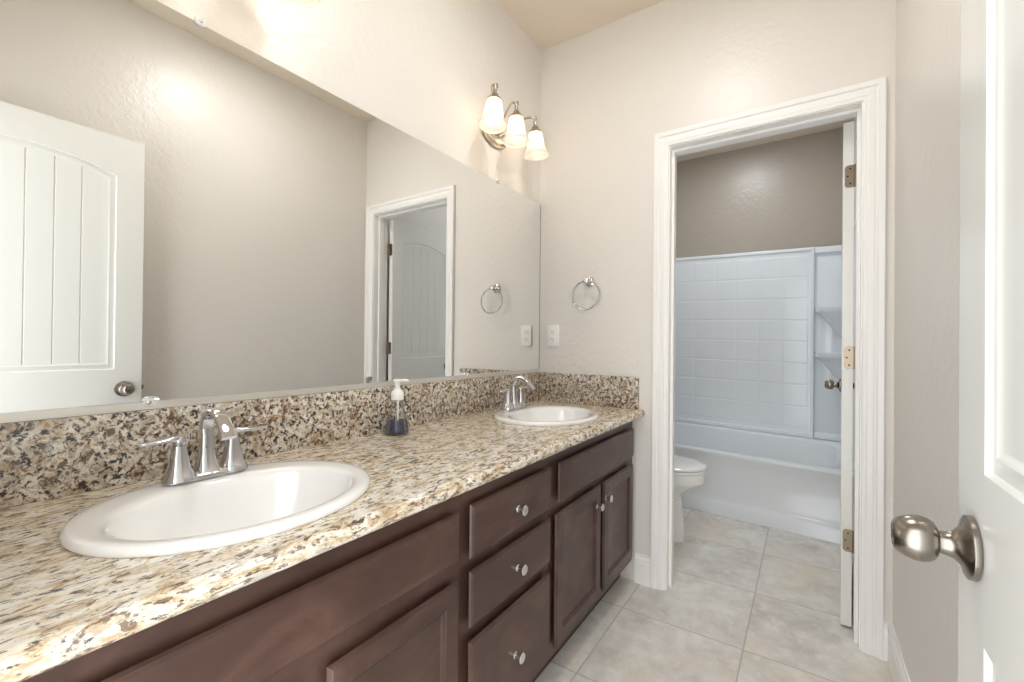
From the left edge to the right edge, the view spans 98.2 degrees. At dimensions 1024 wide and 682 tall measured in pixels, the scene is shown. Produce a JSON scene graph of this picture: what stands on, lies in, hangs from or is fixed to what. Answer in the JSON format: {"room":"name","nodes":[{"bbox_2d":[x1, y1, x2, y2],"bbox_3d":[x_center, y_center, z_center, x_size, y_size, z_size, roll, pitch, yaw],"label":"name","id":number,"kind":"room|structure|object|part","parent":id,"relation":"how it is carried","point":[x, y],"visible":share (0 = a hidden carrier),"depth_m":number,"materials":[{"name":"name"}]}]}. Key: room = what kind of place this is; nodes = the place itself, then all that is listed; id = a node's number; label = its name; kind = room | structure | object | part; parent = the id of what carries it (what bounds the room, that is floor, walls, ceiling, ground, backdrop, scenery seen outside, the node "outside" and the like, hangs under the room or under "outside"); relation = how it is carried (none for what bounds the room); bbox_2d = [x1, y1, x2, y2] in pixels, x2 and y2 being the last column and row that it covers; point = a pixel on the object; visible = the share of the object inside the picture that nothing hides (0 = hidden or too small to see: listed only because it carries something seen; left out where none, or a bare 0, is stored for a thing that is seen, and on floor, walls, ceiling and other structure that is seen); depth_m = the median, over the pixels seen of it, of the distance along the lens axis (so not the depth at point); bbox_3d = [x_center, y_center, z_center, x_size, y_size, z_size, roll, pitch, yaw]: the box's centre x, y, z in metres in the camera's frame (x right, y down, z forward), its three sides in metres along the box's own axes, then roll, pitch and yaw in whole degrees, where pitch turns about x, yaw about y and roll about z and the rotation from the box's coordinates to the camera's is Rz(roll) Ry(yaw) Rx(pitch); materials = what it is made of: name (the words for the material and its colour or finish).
{"room":"bathroom","nodes":[
{"label":"bathroom","id":0,"kind":"room"},
{"bbox_2d":[156,0,540,203],"bbox_3d":[0.048,-0.225,2.380,0.120,2.729,4.270,0,0,34],"label":"wall","id":1,"kind":"structure","parent":0,"point":[426,69],"depth_m":1.66,"materials":[{"name":"beige paint"}]},
{"bbox_2d":[0,372,539,508],"bbox_3d":[-0.428,0.234,1.541,0.018,0.152,2.094,0,0,34],"label":"backsplash","id":2,"kind":"structure","parent":1,"relation":"attached to","point":[44,459],"depth_m":1.04,"materials":[{"name":"stone"}]},
{"bbox_2d":[0,0,540,422],"bbox_3d":[-0.425,-0.305,1.547,0.014,0.924,2.092,0,0,34],"label":"wall mirror","id":3,"kind":"object","parent":1,"relation":"attached to","point":[187,217],"visible":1,"depth_m":1.08,"materials":[{"name":"clear glass"}]},
{"bbox_2d":[280,0,319,7],"bbox_3d":[-0.679,-0.988,1.004,0.186,0.198,0.476,0,0,34],"label":"vanity light","id":4,"kind":"object","parent":1,"relation":"attached to","point":[295,3],"visible":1,"depth_m":1.19,"materials":[{"name":"white glass"}]},
{"bbox_2d":[478,83,548,160],"bbox_3d":[-0.007,-0.988,2.013,0.186,0.198,0.476,0,0,34],"label":"vanity light","id":5,"kind":"object","parent":1,"relation":"attached to","point":[492,123],"visible":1,"depth_m":1.98,"materials":[{"name":"white glass"}]},
{"bbox_3d":[-0.077,-0.952,1.851,0.122,0.113,0.120,0,-6,34],"label":"lamp shade","id":6,"kind":"part","parent":5,"relation":"part of","materials":[{"name":"white glass"}]},
{"bbox_3d":[-0.026,-1.018,2.026,0.118,0.131,0.008,0,0,34],"label":"arm","id":7,"kind":"part","parent":5,"relation":"part of","materials":[{"name":"silver metal"}]},
{"bbox_3d":[0.019,-0.950,1.996,0.122,0.113,0.120,0,0,34],"label":"lamp shade","id":8,"kind":"part","parent":5,"relation":"part of","materials":[{"name":"white glass"}]},
{"bbox_3d":[0.024,-1.017,2.108,0.187,0.131,0.021,1,0,-20],"label":"arm","id":9,"kind":"part","parent":5,"relation":"part of","materials":[{"name":"silver metal"}]},
{"bbox_3d":[0.115,-0.949,2.140,0.122,0.113,0.120,0,5,34],"label":"lamp shade","id":10,"kind":"part","parent":5,"relation":"part of","materials":[{"name":"white glass"}]},
{"bbox_2d":[496,0,852,161],"bbox_3d":[0.728,-1.635,1.944,1.720,0.100,4.270,0,0,34],"label":"ceiling","id":11,"kind":"structure","parent":0,"point":[548,23],"depth_m":2.19,"materials":[{"name":"paint"}]},
{"bbox_2d":[534,507,892,681],"bbox_3d":[0.699,1.194,1.929,1.720,0.100,4.270,0,0,34],"label":"floor","id":12,"kind":"structure","parent":0,"point":[745,601],"depth_m":1.81,"materials":[{"name":"beige tile"}]},
{"bbox_2d":[22,495,459,681],"bbox_3d":[-0.554,0.733,0.856,0.571,0.784,0.825,0,0,34],"label":"vanity cabinet","id":13,"kind":"object","parent":12,"relation":"on","point":[382,604],"visible":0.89,"depth_m":0.77,"materials":[{"name":"brown wood"}]},
{"bbox_2d":[0,400,644,681],"bbox_3d":[-0.194,0.329,1.383,0.584,0.034,2.092,0,0,34],"label":"countertop","id":14,"kind":"structure","parent":13,"relation":"on","point":[59,606],"depth_m":0.67,"materials":[{"name":"beige stone"}]},
{"bbox_2d":[59,460,370,557],"bbox_3d":[-0.521,0.376,0.855,0.425,0.170,0.499,0,0,34],"label":"sink","id":15,"kind":"object","parent":14,"relation":"in","point":[260,500],"visible":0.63,"depth_m":0.86,"materials":[{"name":"white ceramic"}]},
{"bbox_2d":[135,408,267,485],"bbox_3d":[-0.626,0.216,0.934,0.132,0.148,0.248,0,0,34],"label":"faucet","id":16,"kind":"object","parent":15,"relation":"on","point":[179,470],"visible":1,"depth_m":0.93,"materials":[{"name":"silver metal"}]},
{"bbox_3d":[-0.700,0.205,0.885,0.022,0.020,0.084,0,0,28],"label":"lever","id":17,"kind":"part","parent":16,"relation":"part of","materials":[{"name":"silver metal"}]},
{"bbox_3d":[-0.685,0.250,0.912,0.058,0.070,0.058,0,0,34],"label":"handle","id":18,"kind":"part","parent":16,"relation":"part of","materials":[{"name":"silver metal"}]},
{"bbox_3d":[-0.657,0.282,0.954,0.054,0.014,0.160,0,0,34],"label":"plate","id":19,"kind":"part","parent":16,"relation":"part of","materials":[{"name":"silver metal"}]},
{"bbox_3d":[-0.624,0.211,0.933,0.128,0.138,0.049,0,0,34],"label":"spout","id":20,"kind":"part","parent":16,"relation":"part of","materials":[{"name":"silver metal"}]},
{"bbox_3d":[-0.629,0.251,0.997,0.058,0.070,0.058,0,0,34],"label":"handle","id":21,"kind":"part","parent":16,"relation":"part of","materials":[{"name":"silver metal"}]},
{"bbox_3d":[-0.609,0.206,1.022,0.022,0.020,0.084,0,0,39],"label":"lever","id":22,"kind":"part","parent":16,"relation":"part of","materials":[{"name":"silver metal"}]},
{"bbox_2d":[385,379,408,434],"bbox_3d":[-0.383,0.218,1.480,0.080,0.183,0.080,0,0,34],"label":"soap bottle","id":23,"kind":"object","parent":14,"relation":"on","point":[397,426],"visible":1,"depth_m":1.46,"materials":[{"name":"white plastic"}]},
{"bbox_2d":[493,405,598,425],"bbox_3d":[0.145,0.388,1.877,0.425,0.170,0.499,0,0,34],"label":"sink","id":24,"kind":"object","parent":14,"relation":"in","point":[532,415],"visible":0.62,"depth_m":1.97,"materials":[{"name":"white ceramic"}]},
{"bbox_2d":[498,376,534,410],"bbox_3d":[0.041,0.228,1.958,0.132,0.148,0.248,0,0,34],"label":"faucet","id":25,"kind":"object","parent":24,"relation":"on","point":[515,400],"visible":1,"depth_m":1.96,"materials":[{"name":"silver metal"}]},
{"bbox_3d":[-0.033,0.217,1.909,0.022,0.020,0.084,0,0,28],"label":"lever","id":26,"kind":"part","parent":25,"relation":"part of","materials":[{"name":"silver metal"}]},
{"bbox_3d":[-0.019,0.262,1.937,0.058,0.070,0.058,0,0,34],"label":"handle","id":27,"kind":"part","parent":25,"relation":"part of","materials":[{"name":"silver metal"}]},
{"bbox_3d":[0.009,0.294,1.979,0.054,0.014,0.160,0,0,34],"label":"plate","id":28,"kind":"part","parent":25,"relation":"part of","materials":[{"name":"silver metal"}]},
{"bbox_3d":[0.038,0.263,2.021,0.058,0.070,0.058,0,0,34],"label":"handle","id":29,"kind":"part","parent":25,"relation":"part of","materials":[{"name":"silver metal"}]},
{"bbox_3d":[0.043,0.223,1.957,0.128,0.138,0.049,0,0,34],"label":"spout","id":30,"kind":"part","parent":25,"relation":"part of","materials":[{"name":"silver metal"}]},
{"bbox_3d":[0.058,0.218,2.046,0.022,0.020,0.084,0,0,39],"label":"lever","id":31,"kind":"part","parent":25,"relation":"part of","materials":[{"name":"silver metal"}]},
{"bbox_3d":[-0.227,0.777,0.902,0.022,0.433,0.341,0,0,34],"label":"door","id":32,"kind":"part","parent":13,"relation":"part of","materials":[{"name":"brown wood"}]},
{"bbox_2d":[458,457,550,681],"bbox_3d":[-0.205,0.739,1.382,0.571,0.784,0.435,0,0,34],"label":"vanity cabinet","id":33,"kind":"object","parent":12,"relation":"on","point":[504,579],"visible":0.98,"depth_m":1.20,"materials":[{"name":"brown wood"}]},
{"bbox_3d":[0.003,0.864,1.247,0.022,0.258,0.404,0,0,34],"label":"drawer","id":34,"kind":"part","parent":33,"relation":"part of","materials":[{"name":"brown wood"}]},
{"bbox_3d":[0.005,0.632,1.248,0.022,0.139,0.404,0,0,34],"label":"drawer","id":35,"kind":"part","parent":33,"relation":"part of","materials":[{"name":"brown wood"}]},
{"bbox_3d":[0.006,0.466,1.249,0.022,0.133,0.404,0,0,34],"label":"drawer","id":36,"kind":"part","parent":33,"relation":"part of","materials":[{"name":"brown wood"}]},
{"bbox_3d":[0.019,0.875,1.229,0.027,0.029,0.029,0,0,34],"label":"knob","id":37,"kind":"part","parent":33,"relation":"part of","materials":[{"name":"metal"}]},
{"bbox_3d":[0.026,0.636,1.236,0.027,0.029,0.029,0,0,34],"label":"knob","id":38,"kind":"part","parent":33,"relation":"part of","materials":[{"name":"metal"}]},
{"bbox_3d":[0.028,0.471,1.237,0.027,0.029,0.029,0,0,34],"label":"knob","id":39,"kind":"part","parent":33,"relation":"part of","materials":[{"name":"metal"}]},
{"bbox_2d":[531,421,633,681],"bbox_3d":[0.147,0.746,1.909,0.571,0.784,0.831,0,0,34],"label":"vanity cabinet","id":40,"kind":"object","parent":12,"relation":"on","point":[590,514],"visible":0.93,"depth_m":1.66,"materials":[{"name":"brown wood"}]},
{"bbox_3d":[0.240,0.786,1.603,0.022,0.438,0.374,0,0,34],"label":"door","id":41,"kind":"part","parent":40,"relation":"part of","materials":[{"name":"brown wood"}]},
{"bbox_3d":[0.339,0.639,1.706,0.027,0.029,0.029,0,0,34],"label":"knob","id":42,"kind":"part","parent":40,"relation":"part of","materials":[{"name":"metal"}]},
{"bbox_3d":[0.389,0.632,1.781,0.027,0.029,0.029,0,0,34],"label":"knob","id":43,"kind":"part","parent":40,"relation":"part of","materials":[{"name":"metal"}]},
{"bbox_3d":[0.459,0.790,1.932,0.022,0.438,0.356,0,0,34],"label":"door","id":44,"kind":"part","parent":40,"relation":"part of","materials":[{"name":"brown wood"}]},
{"bbox_2d":[674,454,706,541],"bbox_3d":[0.791,0.771,2.708,0.736,0.754,0.450,0,0,34],"label":"toilet","id":45,"kind":"object","parent":12,"relation":"on","point":[689,473],"visible":0.28,"depth_m":2.50,"materials":[{"name":"white ceramic"}]},
{"bbox_3d":[0.869,0.735,2.656,0.546,0.017,0.382,0,0,34],"label":"seat","id":46,"kind":"part","parent":45,"relation":"part of","materials":[{"name":"white ceramic"}]},
{"bbox_3d":[0.870,0.711,2.656,0.547,0.026,0.384,0,0,34],"label":"lid","id":47,"kind":"part","parent":45,"relation":"part of","materials":[{"name":"white ceramic"}]},
{"bbox_2d":[674,421,853,543],"bbox_3d":[1.574,0.920,3.240,1.472,0.476,0.879,0,0,34],"label":"bathtub","id":48,"kind":"object","parent":12,"relation":"on","point":[788,483],"visible":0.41,"depth_m":2.89,"materials":[{"name":"white ceramic"}]},
{"bbox_2d":[674,421,853,471],"bbox_3d":[1.597,0.891,3.274,1.472,0.417,0.797,0,0,34],"label":"basin","id":49,"kind":"object","parent":48,"relation":"in","point":[723,449],"depth_m":3.20,"materials":[{"name":"white ceramic"}]},
{"bbox_2d":[675,223,855,460],"bbox_3d":[1.617,-0.006,3.294,1.480,1.438,0.782,0,0,34],"label":"tub surround","id":50,"kind":"object","parent":48,"relation":"on","point":[758,334],"visible":0.62,"depth_m":3.46,"materials":[{"name":"white plastic"}]},
{"bbox_3d":[1.811,-0.002,3.571,1.030,1.428,0.040,0,0,36],"label":"tile panel","id":51,"kind":"part","parent":50,"relation":"part of","materials":[{"name":"white plastic"}]},
{"bbox_2d":[814,352,840,380],"bbox_3d":[2.266,0.199,3.155,0.186,0.239,0.157,0,0,34],"label":"shelf","id":52,"kind":"object","parent":50,"relation":"attached to","point":[827,365],"depth_m":3.19,"materials":[{"name":"white plastic"}]},
{"bbox_3d":[2.304,0.014,3.213,0.190,1.410,0.034,0,0,36],"label":"corner panel","id":53,"kind":"part","parent":50,"relation":"part of","materials":[{"name":"white plastic"}]},
{"bbox_2d":[815,305,841,337],"bbox_3d":[2.269,-0.130,3.157,0.186,0.239,0.157,0,0,34],"label":"shelf","id":54,"kind":"object","parent":50,"relation":"attached to","point":[828,318],"depth_m":3.19,"materials":[{"name":"white plastic"}]},
{"bbox_3d":[2.203,0.014,2.865,0.029,1.406,0.717,0,0,34],"label":"panel","id":55,"kind":"part","parent":50,"relation":"part of","materials":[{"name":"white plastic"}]},
{"bbox_2d":[539,0,895,626],"bbox_3d":[0.798,-0.219,2.061,1.482,2.729,0.120,0,0,34],"label":"wall","id":56,"kind":"structure","parent":0,"point":[607,90],"depth_m":2.11,"materials":[{"name":"beige paint"}]},
{"bbox_2d":[547,325,558,346],"bbox_3d":[0.218,-0.028,2.367,0.070,0.115,0.008,0,0,34],"label":"electrical outlet","id":57,"kind":"object","parent":56,"relation":"attached to","point":[552,330],"visible":1,"depth_m":2.36,"materials":[{"name":"white plastic"}]},
{"bbox_2d":[572,277,599,309],"bbox_3d":[0.379,-0.240,2.231,0.153,0.176,0.062,0,0,34],"label":"towel ring","id":58,"kind":"object","parent":56,"relation":"attached to","point":[589,281],"visible":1,"depth_m":2.22,"materials":[{"name":"silver metal"}]},
{"bbox_3d":[0.380,-0.301,2.233,0.053,0.053,0.058,0,0,34],"label":"wall post","id":59,"kind":"part","parent":58,"relation":"part of","materials":[{"name":"silver metal"}]},
{"bbox_2d":[540,372,638,408],"bbox_3d":[0.377,0.246,2.251,0.535,0.152,0.020,0,0,34],"label":"backsplash","id":60,"kind":"structure","parent":56,"relation":"attached to","point":[587,389],"depth_m":2.23,"materials":[{"name":"stone"}]},
{"bbox_2d":[634,553,650,586],"bbox_3d":[0.616,1.077,2.086,0.076,0.134,0.015,0,0,34],"label":"baseboard","id":61,"kind":"structure","parent":56,"relation":"attached to","point":[642,563],"depth_m":2.08,"materials":[{"name":"white paint"}]},
{"bbox_2d":[650,76,886,659],"bbox_3d":[1.042,0.093,1.895,0.833,2.106,0.162,0,0,34],"label":"door frame","id":62,"kind":"structure","parent":56,"relation":"attached to","point":[865,101],"depth_m":1.69,"materials":[{"name":"white paint"}]},
{"bbox_2d":[883,621,887,660],"bbox_3d":[1.345,1.081,1.600,0.014,0.134,0.015,0,0,34],"label":"baseboard","id":63,"kind":"structure","parent":56,"relation":"attached to","point":[885,640],"depth_m":1.59,"materials":[{"name":"white paint"}]},
{"bbox_2d":[676,127,842,431],"bbox_3d":[1.864,-0.200,3.663,1.482,2.729,0.120,0,0,34],"label":"wall","id":64,"kind":"structure","parent":0,"point":[787,193],"depth_m":3.52,"materials":[{"name":"beige paint"}]},
{"bbox_2d":[825,121,855,626],"bbox_3d":[1.547,0.132,2.052,0.176,2.018,0.700,0,0,36],"label":"door","id":65,"kind":"structure","parent":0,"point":[845,384],"depth_m":1.78,"materials":[{"name":"white paint"}]},
{"bbox_3d":[1.692,0.228,2.304,0.029,0.070,0.070,0,0,36],"label":"knob","id":66,"kind":"part","parent":65,"relation":"part of","materials":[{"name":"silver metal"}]},
{"bbox_2d":[853,0,960,681],"bbox_3d":[1.381,-0.217,1.492,0.120,2.729,4.270,0,0,34],"label":"wall","id":67,"kind":"structure","parent":0,"point":[928,32],"depth_m":1.16,"materials":[{"name":"beige paint"}]},
{"bbox_2d":[888,623,910,681],"bbox_3d":[0.781,1.071,0.726,0.015,0.134,2.095,0,0,34],"label":"baseboard","id":68,"kind":"structure","parent":67,"relation":"attached to","point":[898,670],"depth_m":1.47,"materials":[{"name":"white paint"}]},
{"bbox_3d":[-0.436,-0.242,0.208,1.482,2.729,0.118,0,0,34],"label":"wall","id":69,"kind":"structure","parent":0,"visible":0},
{"bbox_2d":[891,0,1023,681],"bbox_3d":[0.330,0.106,0.249,0.106,2.026,0.773,0,0,34],"label":"door","id":70,"kind":"structure","parent":69,"relation":"in","point":[986,543],"depth_m":0.46,"materials":[{"name":"white paint"}]},
{"bbox_3d":[0.505,0.232,0.505,0.029,0.070,0.070,0,0,34],"label":"knob","id":71,"kind":"part","parent":70,"relation":"part of","materials":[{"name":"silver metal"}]}
]}

